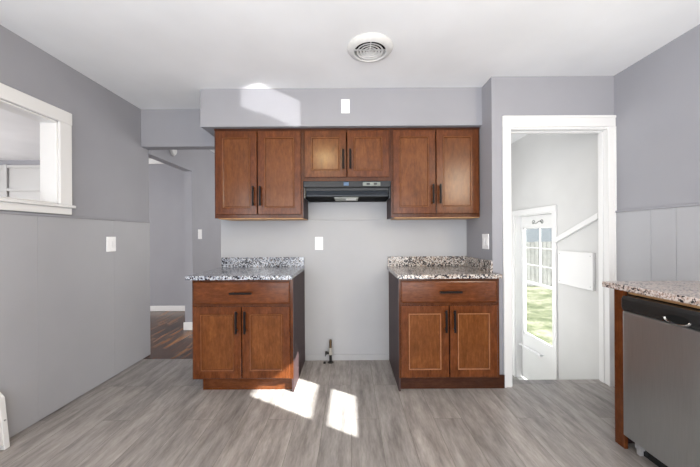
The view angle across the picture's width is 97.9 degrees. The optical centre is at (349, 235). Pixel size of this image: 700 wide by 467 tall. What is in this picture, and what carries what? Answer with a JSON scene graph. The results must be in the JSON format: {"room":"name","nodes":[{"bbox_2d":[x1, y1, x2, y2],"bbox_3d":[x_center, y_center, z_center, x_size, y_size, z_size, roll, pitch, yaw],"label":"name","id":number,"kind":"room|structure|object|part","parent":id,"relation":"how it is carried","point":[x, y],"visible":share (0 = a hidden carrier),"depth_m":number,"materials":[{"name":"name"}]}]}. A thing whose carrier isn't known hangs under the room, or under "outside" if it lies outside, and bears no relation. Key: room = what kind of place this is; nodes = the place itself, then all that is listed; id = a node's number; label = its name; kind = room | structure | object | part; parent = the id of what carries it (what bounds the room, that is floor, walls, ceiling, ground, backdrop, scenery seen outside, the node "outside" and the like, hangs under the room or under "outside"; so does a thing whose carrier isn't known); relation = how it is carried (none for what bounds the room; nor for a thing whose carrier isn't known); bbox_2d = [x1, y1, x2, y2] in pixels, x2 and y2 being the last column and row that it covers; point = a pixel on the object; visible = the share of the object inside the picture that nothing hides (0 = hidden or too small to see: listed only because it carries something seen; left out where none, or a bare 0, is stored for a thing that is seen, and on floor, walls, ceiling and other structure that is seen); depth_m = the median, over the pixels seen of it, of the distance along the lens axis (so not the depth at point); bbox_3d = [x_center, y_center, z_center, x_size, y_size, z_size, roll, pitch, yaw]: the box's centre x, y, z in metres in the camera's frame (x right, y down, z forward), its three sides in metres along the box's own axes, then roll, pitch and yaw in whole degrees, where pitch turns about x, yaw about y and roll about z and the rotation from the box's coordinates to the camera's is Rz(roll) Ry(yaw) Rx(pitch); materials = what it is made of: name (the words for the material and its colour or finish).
{"room":"kitchen","nodes":[
{"label":"kitchen","id":0,"kind":"room"},
{"bbox_2d":[0,25,148,436],"bbox_3d":[-2.093,-0.011,0.445,0.115,2.440,5.290,0,0,0],"label":"wall","id":1,"kind":"structure","parent":0,"point":[110,165],"depth_m":2.41,"materials":[{"name":"grey paint"}]},
{"bbox_2d":[0,392,9,449],"bbox_3d":[-1.982,1.050,0.973,0.077,0.315,1.545,0,0,0],"label":"baseboard heater","id":2,"kind":"object","parent":1,"relation":"attached to","point":[4,434],"visible":1,"depth_m":1.73,"materials":[{"name":"white paint"}]},
{"bbox_2d":[0,83,75,214],"bbox_3d":[-2.078,-0.516,1.590,0.151,0.736,1.280,0,0,0],"label":"window","id":3,"kind":"structure","parent":1,"relation":"in","point":[55,136],"depth_m":2.12,"materials":[{"name":"white paint"}]},
{"bbox_3d":[-2.030,-0.841,1.590,0.020,0.088,1.260,0,0,0],"label":"head casing","id":4,"kind":"part","parent":3,"relation":"part of","materials":[{"name":"white paint"}]},
{"bbox_3d":[-2.028,-0.207,1.590,0.056,0.020,1.280,0,0,0],"label":"sill","id":5,"kind":"part","parent":3,"relation":"part of","materials":[{"name":"white paint"}]},
{"bbox_3d":[-2.029,-0.507,2.172,0.018,0.580,0.092,0,0,0],"label":"casing","id":6,"kind":"part","parent":3,"relation":"part of","materials":[{"name":"white paint"}]},
{"bbox_2d":[0,214,149,437],"bbox_3d":[-2.028,0.538,0.450,0.007,1.330,5.279,0,0,0],"label":"wall paneling","id":7,"kind":"structure","parent":1,"relation":"attached to","point":[75,313],"depth_m":2.16,"materials":[{"name":"grey paint"}]},
{"bbox_2d":[0,211,149,222],"bbox_3d":[-2.029,-0.134,0.450,0.014,0.015,5.280,0,0,0],"label":"trim","id":8,"kind":"structure","parent":1,"relation":"attached to","point":[1,212],"depth_m":2.16,"materials":[{"name":"grey paint"}]},
{"bbox_2d":[106,237,115,251],"bbox_3d":[-2.023,0.073,2.585,0.010,0.125,0.100,0,0,0],"label":"light switch","id":9,"kind":"object","parent":1,"relation":"attached to","point":[110,241],"visible":1,"depth_m":2.58,"materials":[{"name":"white plastic"}]},
{"bbox_2d":[0,150,220,321],"bbox_3d":[-2.650,0.052,1.950,7.900,2.560,8.300,0,0,0],"label":"wall","id":10,"kind":"structure","parent":0,"point":[166,182],"depth_m":4.90,"materials":[{"name":"grey paint"}]},
{"bbox_2d":[0,165,39,200],"bbox_3d":[-5.633,-0.400,4.881,1.540,1.460,0.038,0,0,0],"label":"trim","id":11,"kind":"structure","parent":10,"relation":"attached to","point":[16,181],"depth_m":4.89,"materials":[{"name":"white paint"}]},
{"bbox_2d":[149,159,163,163],"bbox_3d":[-3.467,-1.183,4.880,2.680,0.080,0.040,0,0,0],"label":"trim","id":12,"kind":"structure","parent":10,"relation":"attached to","point":[151,161],"depth_m":4.86,"materials":[{"name":"white paint"}]},
{"bbox_2d":[150,306,184,310],"bbox_3d":[-4.298,1.179,4.893,4.370,0.085,0.015,0,0,0],"label":"baseboard","id":13,"kind":"structure","parent":10,"relation":"attached to","point":[152,308],"depth_m":4.88,"materials":[{"name":"white paint"}]},
{"bbox_2d":[169,150,176,155],"bbox_3d":[-2.003,-0.962,3.460,0.035,0.124,0.124,0,0,0],"label":"smoke detector","id":14,"kind":"object","parent":10,"relation":"attached to","point":[172,152],"visible":0.53,"depth_m":3.44,"materials":[{"name":"white plastic"}]},
{"bbox_2d":[183,322,191,329],"bbox_3d":[-2.058,1.158,4.938,0.130,0.100,2.105,0,0,0],"label":"baseboard","id":15,"kind":"structure","parent":10,"relation":"attached to","point":[186,325],"depth_m":3.88,"materials":[{"name":"white paint"}]},
{"bbox_2d":[198,229,201,238],"bbox_3d":[-2.010,-0.017,4.090,0.010,0.130,0.100,0,0,0],"label":"light switch","id":16,"kind":"object","parent":10,"relation":"attached to","point":[199,230],"visible":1,"depth_m":4.08,"materials":[{"name":"white plastic"}]},
{"bbox_2d":[141,109,214,149],"bbox_3d":[-1.644,-1.052,3.035,0.795,0.365,0.110,0,0,0],"label":"wall header","id":17,"kind":"structure","parent":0,"point":[161,129],"depth_m":2.98,"materials":[{"name":"grey paint"}]},
{"bbox_2d":[0,311,657,466],"bbox_3d":[-2.200,1.269,1.900,8.585,0.120,8.200,0,0,0],"label":"floor","id":18,"kind":"structure","parent":0,"point":[153,412],"depth_m":1.94,"materials":[{"name":"grey wood"}]},
{"bbox_2d":[192,270,304,391],"bbox_3d":[-0.815,0.767,2.591,0.766,0.868,0.657,0,0,0],"label":"base cabinet","id":19,"kind":"object","parent":18,"relation":"on","point":[247,334],"visible":0.87,"depth_m":2.31,"materials":[{"name":"brown wood"}]},
{"bbox_3d":[-1.004,0.811,2.309,0.226,0.404,0.001,0,0,0],"label":"panel","id":20,"kind":"part","parent":19,"relation":"part of","materials":[{"name":"brown wood"}]},
{"bbox_3d":[-1.004,0.811,2.309,0.364,0.542,0.019,0,0,0],"label":"door","id":21,"kind":"part","parent":19,"relation":"part of","materials":[{"name":"brown wood"}]},
{"bbox_3d":[-0.851,0.651,2.281,0.016,0.165,0.039,0,0,0],"label":"handle","id":22,"kind":"part","parent":19,"relation":"part of","materials":[{"name":"black metal"}]},
{"bbox_3d":[-0.817,0.433,2.281,0.165,0.016,0.039,0,0,0],"label":"handle","id":23,"kind":"part","parent":19,"relation":"part of","materials":[{"name":"black metal"}]},
{"bbox_3d":[-0.820,0.434,2.309,0.728,0.167,0.019,0,0,0],"label":"drawer","id":24,"kind":"part","parent":19,"relation":"part of","materials":[{"name":"brown wood"}]},
{"bbox_3d":[-0.787,0.651,2.281,0.016,0.165,0.039,0,0,0],"label":"handle","id":25,"kind":"part","parent":19,"relation":"part of","materials":[{"name":"black metal"}]},
{"bbox_2d":[185,257,304,279],"bbox_3d":[-0.833,0.271,2.600,0.795,0.123,0.657,0,0,0],"label":"countertop","id":26,"kind":"structure","parent":19,"relation":"on","point":[232,268],"depth_m":2.69,"materials":[{"name":"grey stone"}]},
{"bbox_3d":[-0.634,0.809,2.309,0.360,0.542,0.019,0,0,0],"label":"door","id":27,"kind":"part","parent":19,"relation":"part of","materials":[{"name":"brown wood"}]},
{"bbox_3d":[-0.634,0.809,2.309,0.222,0.404,0.001,0,0,0],"label":"panel","id":28,"kind":"part","parent":19,"relation":"part of","materials":[{"name":"brown wood"}]},
{"bbox_2d":[325,339,333,363],"bbox_3d":[-0.196,1.089,2.875,0.080,0.216,0.056,0,0,0],"label":"gas valve","id":29,"kind":"object","parent":18,"relation":"on","point":[330,361],"visible":1,"depth_m":2.87,"materials":[{"name":"black metal"}]},
{"bbox_2d":[389,271,504,390],"bbox_3d":[0.787,0.757,2.591,0.829,0.868,0.657,0,0,0],"label":"base cabinet","id":30,"kind":"object","parent":18,"relation":"on","point":[444,333],"visible":0.88,"depth_m":2.31,"materials":[{"name":"brown wood"}]},
{"bbox_3d":[0.566,0.802,2.309,0.363,0.542,0.019,0,0,0],"label":"door","id":31,"kind":"part","parent":30,"relation":"part of","materials":[{"name":"brown wood"}]},
{"bbox_3d":[0.566,0.802,2.309,0.225,0.404,0.001,0,0,0],"label":"panel","id":32,"kind":"part","parent":30,"relation":"part of","materials":[{"name":"brown wood"}]},
{"bbox_2d":[387,256,501,278],"bbox_3d":[0.745,0.261,2.600,0.781,0.123,0.657,0,0,0],"label":"countertop","id":33,"kind":"structure","parent":30,"relation":"on","point":[401,267],"depth_m":2.63,"materials":[{"name":"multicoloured stone"}]},
{"bbox_3d":[0.719,0.642,2.281,0.016,0.165,0.039,0,0,0],"label":"handle","id":34,"kind":"part","parent":30,"relation":"part of","materials":[{"name":"black metal"}]},
{"bbox_3d":[0.750,0.425,2.309,0.726,0.167,0.019,0,0,0],"label":"drawer","id":35,"kind":"part","parent":30,"relation":"part of","materials":[{"name":"brown wood"}]},
{"bbox_3d":[0.753,0.423,2.281,0.165,0.016,0.039,0,0,0],"label":"handle","id":36,"kind":"part","parent":30,"relation":"part of","materials":[{"name":"black metal"}]},
{"bbox_3d":[0.783,0.641,2.281,0.016,0.165,0.039,0,0,0],"label":"handle","id":37,"kind":"part","parent":30,"relation":"part of","materials":[{"name":"black metal"}]},
{"bbox_3d":[0.935,0.799,2.309,0.359,0.542,0.019,0,0,0],"label":"door","id":38,"kind":"part","parent":30,"relation":"part of","materials":[{"name":"brown wood"}]},
{"bbox_3d":[0.935,0.799,2.309,0.221,0.404,0.001,0,0,0],"label":"panel","id":39,"kind":"part","parent":30,"relation":"part of","materials":[{"name":"brown wood"}]},
{"bbox_2d":[614,289,699,448],"bbox_3d":[1.802,0.745,1.424,0.556,0.880,0.668,0,0,0],"label":"end panel","id":40,"kind":"object","parent":18,"relation":"on","point":[621,439],"visible":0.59,"depth_m":1.73,"materials":[{"name":"brown wood"}]},
{"bbox_3d":[1.812,0.745,1.749,0.536,0.880,0.018,0,0,0],"label":"panel","id":41,"kind":"part","parent":40,"relation":"part of","materials":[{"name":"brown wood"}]},
{"bbox_3d":[1.554,0.316,1.393,0.015,0.018,0.606,0,0,0],"label":"rail","id":42,"kind":"part","parent":40,"relation":"part of","materials":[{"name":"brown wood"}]},
{"bbox_2d":[621,296,699,466],"bbox_3d":[1.783,0.757,1.385,0.590,0.857,0.586,0,0,0],"label":"dishwasher","id":43,"kind":"object","parent":18,"relation":"on","point":[661,339],"visible":1,"depth_m":1.47,"materials":[{"name":"metal"}]},
{"bbox_3d":[1.519,0.370,1.385,0.053,0.080,0.586,0,0,0],"label":"control panel","id":44,"kind":"part","parent":43,"relation":"part of","materials":[{"name":"black plastic"}]},
{"bbox_3d":[1.803,0.745,-0.231,0.556,0.880,2.638,0,0,0],"label":"base cabinet","id":45,"kind":"object","parent":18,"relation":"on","visible":0},
{"bbox_2d":[602,281,699,305],"bbox_3d":[1.787,0.287,0.111,0.567,0.032,3.422,0,0,0],"label":"countertop","id":46,"kind":"structure","parent":45,"relation":"on","point":[688,292],"depth_m":1.59,"materials":[{"name":"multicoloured stone"}]},
{"bbox_2d":[200,87,481,136],"bbox_3d":[-0.074,-1.084,2.752,2.376,0.320,0.357,0,0,0],"label":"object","id":47,"kind":"structure","parent":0,"point":[439,107],"depth_m":2.57,"materials":[{"name":"grey paint"}]},
{"bbox_2d":[341,99,349,112],"bbox_3d":[-0.038,-1.089,2.570,0.072,0.118,0.007,0,0,0],"label":"blank plate","id":48,"kind":"object","parent":47,"relation":"attached to","point":[345,103],"visible":1,"depth_m":2.57,"materials":[{"name":"white plastic"}]},
{"bbox_2d":[221,202,466,359],"bbox_3d":[-0.010,-0.024,3.010,2.460,2.440,0.160,0,0,0],"label":"wall","id":49,"kind":"structure","parent":0,"point":[347,281],"depth_m":2.93,"materials":[{"name":"grey paint"}]},
{"bbox_2d":[214,128,307,220],"bbox_3d":[-0.784,-0.530,2.748,0.761,0.775,0.363,0,0,0],"label":"upper cabinet","id":50,"kind":"object","parent":49,"relation":"attached to","point":[259,172],"visible":0.98,"depth_m":2.61,"materials":[{"name":"brown wood"}]},
{"bbox_3d":[-0.973,-0.536,2.615,0.352,0.716,0.019,0,0,0],"label":"door","id":51,"kind":"part","parent":50,"relation":"part of","materials":[{"name":"brown wood"}]},
{"bbox_3d":[-0.973,-0.536,2.614,0.214,0.578,0.001,0,0,0],"label":"panel","id":52,"kind":"part","parent":50,"relation":"part of","materials":[{"name":"brown wood"}]},
{"bbox_3d":[-0.822,-0.334,2.587,0.016,0.165,0.039,0,0,0],"label":"handle","id":53,"kind":"part","parent":50,"relation":"part of","materials":[{"name":"black metal"}]},
{"bbox_3d":[-0.786,-0.910,2.621,0.761,0.014,0.008,0,0,0],"label":"moulding","id":54,"kind":"part","parent":50,"relation":"part of","materials":[{"name":"brown wood"}]},
{"bbox_3d":[-0.762,-0.334,2.587,0.016,0.165,0.039,0,0,0],"label":"handle","id":55,"kind":"part","parent":50,"relation":"part of","materials":[{"name":"black metal"}]},
{"bbox_3d":[-0.768,-0.145,2.775,0.727,0.006,0.295,0,0,0],"label":"panel","id":56,"kind":"part","parent":50,"relation":"part of","materials":[{"name":"brown wood"}]},
{"bbox_3d":[-0.605,-0.538,2.615,0.369,0.716,0.019,0,0,0],"label":"door","id":57,"kind":"part","parent":50,"relation":"part of","materials":[{"name":"brown wood"}]},
{"bbox_3d":[-0.605,-0.538,2.614,0.231,0.578,0.001,0,0,0],"label":"panel","id":58,"kind":"part","parent":50,"relation":"part of","materials":[{"name":"brown wood"}]},
{"bbox_2d":[221,257,303,266],"bbox_3d":[-0.832,0.255,2.918,0.789,0.092,0.021,0,0,0],"label":"backsplash","id":59,"kind":"structure","parent":49,"relation":"attached to","point":[228,261],"depth_m":2.91,"materials":[{"name":"multicoloured stone"}]},
{"bbox_2d":[315,237,322,249],"bbox_3d":[-0.298,0.076,2.926,0.076,0.125,0.008,0,0,0],"label":"wall outlet","id":60,"kind":"object","parent":49,"relation":"attached to","point":[318,240],"visible":1,"depth_m":2.92,"materials":[{"name":"white plastic"}]},
{"bbox_2d":[306,354,387,360],"bbox_3d":[-0.028,1.169,2.925,0.790,0.055,0.010,0,0,0],"label":"baseboard","id":61,"kind":"structure","parent":49,"relation":"attached to","point":[334,356],"depth_m":2.92,"materials":[{"name":"grey paint"}]},
{"bbox_2d":[303,128,390,180],"bbox_3d":[-0.026,-0.692,2.748,0.754,0.460,0.363,0,0,0],"label":"upper cabinet","id":62,"kind":"object","parent":49,"relation":"attached to","point":[329,154],"visible":0.96,"depth_m":2.61,"materials":[{"name":"brown wood"}]},
{"bbox_3d":[-0.210,-0.698,2.615,0.356,0.401,0.019,0,0,0],"label":"door","id":63,"kind":"part","parent":62,"relation":"part of","materials":[{"name":"brown wood"}]},
{"bbox_3d":[-0.210,-0.698,2.614,0.218,0.263,0.001,0,0,0],"label":"panel","id":64,"kind":"part","parent":62,"relation":"part of","materials":[{"name":"brown wood"}]},
{"bbox_3d":[-0.058,-0.649,2.587,0.016,0.165,0.039,0,0,0],"label":"handle","id":65,"kind":"part","parent":62,"relation":"part of","materials":[{"name":"black metal"}]},
{"bbox_3d":[-0.028,-0.915,2.621,0.754,0.014,0.008,0,0,0],"label":"moulding","id":66,"kind":"part","parent":62,"relation":"part of","materials":[{"name":"brown wood"}]},
{"bbox_3d":[0.002,-0.649,2.587,0.016,0.165,0.039,0,0,0],"label":"handle","id":67,"kind":"part","parent":62,"relation":"part of","materials":[{"name":"black metal"}]},
{"bbox_3d":[0.155,-0.700,2.615,0.358,0.401,0.019,0,0,0],"label":"door","id":68,"kind":"part","parent":62,"relation":"part of","materials":[{"name":"brown wood"}]},
{"bbox_3d":[0.155,-0.700,2.614,0.220,0.263,0.001,0,0,0],"label":"panel","id":69,"kind":"part","parent":62,"relation":"part of","materials":[{"name":"brown wood"}]},
{"bbox_2d":[308,219,386,219],"bbox_3d":[-0.024,-0.153,2.926,0.750,0.012,0.008,0,0,0],"label":"trim","id":70,"kind":"structure","parent":49,"relation":"attached to","point":[308,219],"depth_m":2.92,"materials":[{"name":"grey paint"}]},
{"bbox_2d":[388,256,464,265],"bbox_3d":[0.730,0.246,2.918,0.737,0.092,0.021,0,0,0],"label":"backsplash","id":71,"kind":"structure","parent":49,"relation":"attached to","point":[395,260],"depth_m":2.91,"materials":[{"name":"multicoloured stone"}]},
{"bbox_2d":[387,127,479,219],"bbox_3d":[0.734,-0.539,2.748,0.762,0.775,0.363,0,0,0],"label":"upper cabinet","id":72,"kind":"object","parent":49,"relation":"attached to","point":[435,171],"visible":0.99,"depth_m":2.61,"materials":[{"name":"brown wood"}]},
{"bbox_3d":[0.549,-0.545,2.615,0.363,0.716,0.019,0,0,0],"label":"door","id":73,"kind":"part","parent":72,"relation":"part of","materials":[{"name":"brown wood"}]},
{"bbox_3d":[0.549,-0.545,2.614,0.225,0.578,0.001,0,0,0],"label":"panel","id":74,"kind":"part","parent":72,"relation":"part of","materials":[{"name":"brown wood"}]},
{"bbox_3d":[0.706,-0.353,2.587,0.016,0.165,0.039,0,0,0],"label":"handle","id":75,"kind":"part","parent":72,"relation":"part of","materials":[{"name":"black metal"}]},
{"bbox_3d":[0.749,-0.154,2.775,0.728,0.006,0.295,0,0,0],"label":"panel","id":76,"kind":"part","parent":72,"relation":"part of","materials":[{"name":"brown wood"}]},
{"bbox_3d":[0.732,-0.919,2.621,0.762,0.014,0.008,0,0,0],"label":"moulding","id":77,"kind":"part","parent":72,"relation":"part of","materials":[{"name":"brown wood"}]},
{"bbox_3d":[0.766,-0.354,2.587,0.016,0.165,0.039,0,0,0],"label":"handle","id":78,"kind":"part","parent":72,"relation":"part of","materials":[{"name":"black metal"}]},
{"bbox_3d":[0.918,-0.547,2.614,0.221,0.578,0.001,0,0,0],"label":"panel","id":79,"kind":"part","parent":72,"relation":"part of","materials":[{"name":"brown wood"}]},
{"bbox_3d":[0.918,-0.547,2.615,0.359,0.716,0.019,0,0,0],"label":"door","id":80,"kind":"part","parent":72,"relation":"part of","materials":[{"name":"brown wood"}]},
{"bbox_2d":[303,181,390,201],"bbox_3d":[-0.024,-0.392,2.765,0.748,0.147,0.326,0,0,0],"label":"range hood","id":81,"kind":"object","parent":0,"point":[314,191],"visible":1,"depth_m":2.62,"materials":[{"name":"black metal"}]},
{"bbox_3d":[0.184,-0.441,2.608,0.150,0.033,0.004,0,0,0],"label":"control plate","id":82,"kind":"part","parent":81,"relation":"part of","materials":[{"name":"grey plastic"}]},
{"bbox_2d":[0,0,699,159],"bbox_3d":[-2.183,-1.306,1.900,8.850,0.150,8.400,0,0,0],"label":"ceiling","id":83,"kind":"structure","parent":0,"point":[151,54],"depth_m":1.94,"materials":[{"name":"white paint"}]},
{"bbox_2d":[347,33,392,62],"bbox_3d":[0.133,-1.229,2.020,0.304,0.032,0.304,0,0,0],"label":"ceiling vent","id":84,"kind":"object","parent":83,"relation":"in","point":[366,47],"visible":1,"depth_m":1.99,"materials":[{"name":"white plastic"}]},
{"bbox_3d":[0.133,-1.221,2.020,0.094,0.010,0.094,0,0,0],"label":"ring blade","id":85,"kind":"part","parent":84,"relation":"part of","materials":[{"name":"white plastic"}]},
{"bbox_3d":[0.133,-1.221,2.020,0.136,0.010,0.136,0,0,0],"label":"ring blade","id":86,"kind":"part","parent":84,"relation":"part of","materials":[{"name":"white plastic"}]},
{"bbox_3d":[0.133,-1.221,2.020,0.178,0.010,0.178,0,0,0],"label":"ring blade","id":87,"kind":"part","parent":84,"relation":"part of","materials":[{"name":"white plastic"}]},
{"bbox_2d":[466,76,503,374],"bbox_3d":[1.170,-0.031,2.665,0.100,2.440,0.530,0,0,0],"label":"wall","id":88,"kind":"structure","parent":0,"point":[490,221],"depth_m":2.40,"materials":[{"name":"grey paint"}]},
{"bbox_2d":[482,234,488,248],"bbox_3d":[1.115,0.049,2.515,0.010,0.125,0.118,0,0,0],"label":"light switch","id":89,"kind":"object","parent":88,"relation":"attached to","point":[485,237],"visible":1,"depth_m":2.51,"materials":[{"name":"white plastic"}]},
{"bbox_2d":[511,134,527,143],"bbox_3d":[1.645,-1.216,3.400,0.865,0.075,1.800,0,0,0],"label":"ceiling","id":90,"kind":"structure","parent":0,"point":[514,137],"depth_m":3.64,"materials":[{"name":"white paint"}]},
{"bbox_2d":[511,134,598,379],"bbox_3d":[1.682,0.341,4.280,1.040,3.190,3.640,0,0,0],"label":"wall","id":91,"kind":"structure","parent":0,"point":[561,170],"depth_m":2.90,"materials":[{"name":"paint"}]},
{"bbox_2d":[512,205,557,379],"bbox_3d":[2.138,0.737,3.510,0.133,2.092,0.880,0,0,0],"label":"door","id":92,"kind":"structure","parent":91,"relation":"in","point":[533,358],"depth_m":3.65,"materials":[{"name":"white paint"}]},
{"bbox_3d":[2.175,0.765,3.490,0.030,1.996,0.694,0,0,0],"label":"panel","id":93,"kind":"part","parent":92,"relation":"part of","materials":[{"name":"white paint"}]},
{"bbox_2d":[558,250,594,290],"bbox_3d":[2.075,0.310,2.812,0.024,0.323,0.435,0,0,0],"label":"access panel","id":94,"kind":"object","parent":91,"relation":"attached to","point":[576,269],"visible":1,"depth_m":2.77,"materials":[{"name":"white paint"}]},
{"bbox_2d":[555,213,597,241],"bbox_3d":[2.070,-0.061,2.792,0.030,0.258,0.525,0,0,0],"label":"wall rail","id":95,"kind":"object","parent":91,"relation":"attached to","point":[592,219],"visible":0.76,"depth_m":2.75,"materials":[{"name":"white paint"}]},
{"bbox_2d":[504,76,613,115],"bbox_3d":[1.652,-0.034,2.450,0.865,2.440,0.100,0,0,0],"label":"wall","id":96,"kind":"structure","parent":0,"point":[523,95],"depth_m":2.40,"materials":[{"name":"grey paint"}]},
{"bbox_2d":[502,115,616,387],"bbox_3d":[1.643,0.124,2.440,0.885,2.125,0.120,0,0,0],"label":"door frame","id":97,"kind":"structure","parent":96,"relation":"in","point":[604,126],"depth_m":2.39,"materials":[{"name":"white paint"}]},
{"bbox_3d":[1.232,0.170,2.390,0.062,2.037,0.020,0,0,0],"label":"casing","id":98,"kind":"part","parent":97,"relation":"part of","materials":[{"name":"white paint"}]},
{"bbox_3d":[1.637,-0.895,2.390,0.885,0.088,0.020,0,0,0],"label":"head casing","id":99,"kind":"part","parent":97,"relation":"part of","materials":[{"name":"white paint"}]},
{"bbox_3d":[2.057,0.165,2.390,0.059,2.037,0.020,0,0,0],"label":"casing","id":100,"kind":"part","parent":97,"relation":"part of","materials":[{"name":"white paint"}]},
{"bbox_2d":[614,24,699,210],"bbox_3d":[2.145,0.338,0.080,0.115,3.190,4.760,0,0,0],"label":"wall","id":101,"kind":"structure","parent":0,"point":[657,97],"depth_m":2.04,"materials":[{"name":"grey paint"}]},
{"bbox_2d":[615,203,699,212],"bbox_3d":[2.077,-0.186,0.103,0.014,0.015,4.587,0,0,0],"label":"trim","id":102,"kind":"structure","parent":101,"relation":"attached to","point":[693,204],"depth_m":2.03,"materials":[{"name":"grey paint"}]},
{"bbox_2d":[616,205,699,280],"bbox_3d":[2.084,0.500,0.103,0.007,1.357,4.585,0,0,0],"label":"wall paneling","id":103,"kind":"structure","parent":101,"relation":"attached to","point":[655,244],"depth_m":2.05,"materials":[{"name":"grey paint"}]},
{"label":"outside","id":104,"kind":"structure","parent":0,"visible":0},
{"bbox_2d":[526,286,551,344],"bbox_3d":[21.112,1.919,12.500,37.800,0.200,65.000,0,0,0],"label":"ground","id":105,"kind":"structure","parent":104,"point":[538,299],"depth_m":7.59,"materials":[{"name":"green plant"}]},
{"bbox_2d":[526,241,551,285],"bbox_3d":[8.549,1.070,11.455,11.085,1.750,0.150,0,0,0],"label":"fence","id":106,"kind":"object","parent":105,"relation":"on","point":[532,255],"visible":0.06,"depth_m":11.38,"materials":[{"name":"white wood"}]},
{"bbox_2d":[526,228,551,241],"bbox_3d":[9.504,0.704,15.800,5.000,2.370,2.900,0,0,0],"label":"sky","id":107,"kind":"structure","parent":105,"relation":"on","point":[532,235],"depth_m":14.99,"materials":[{"name":"blue"}]}
]}

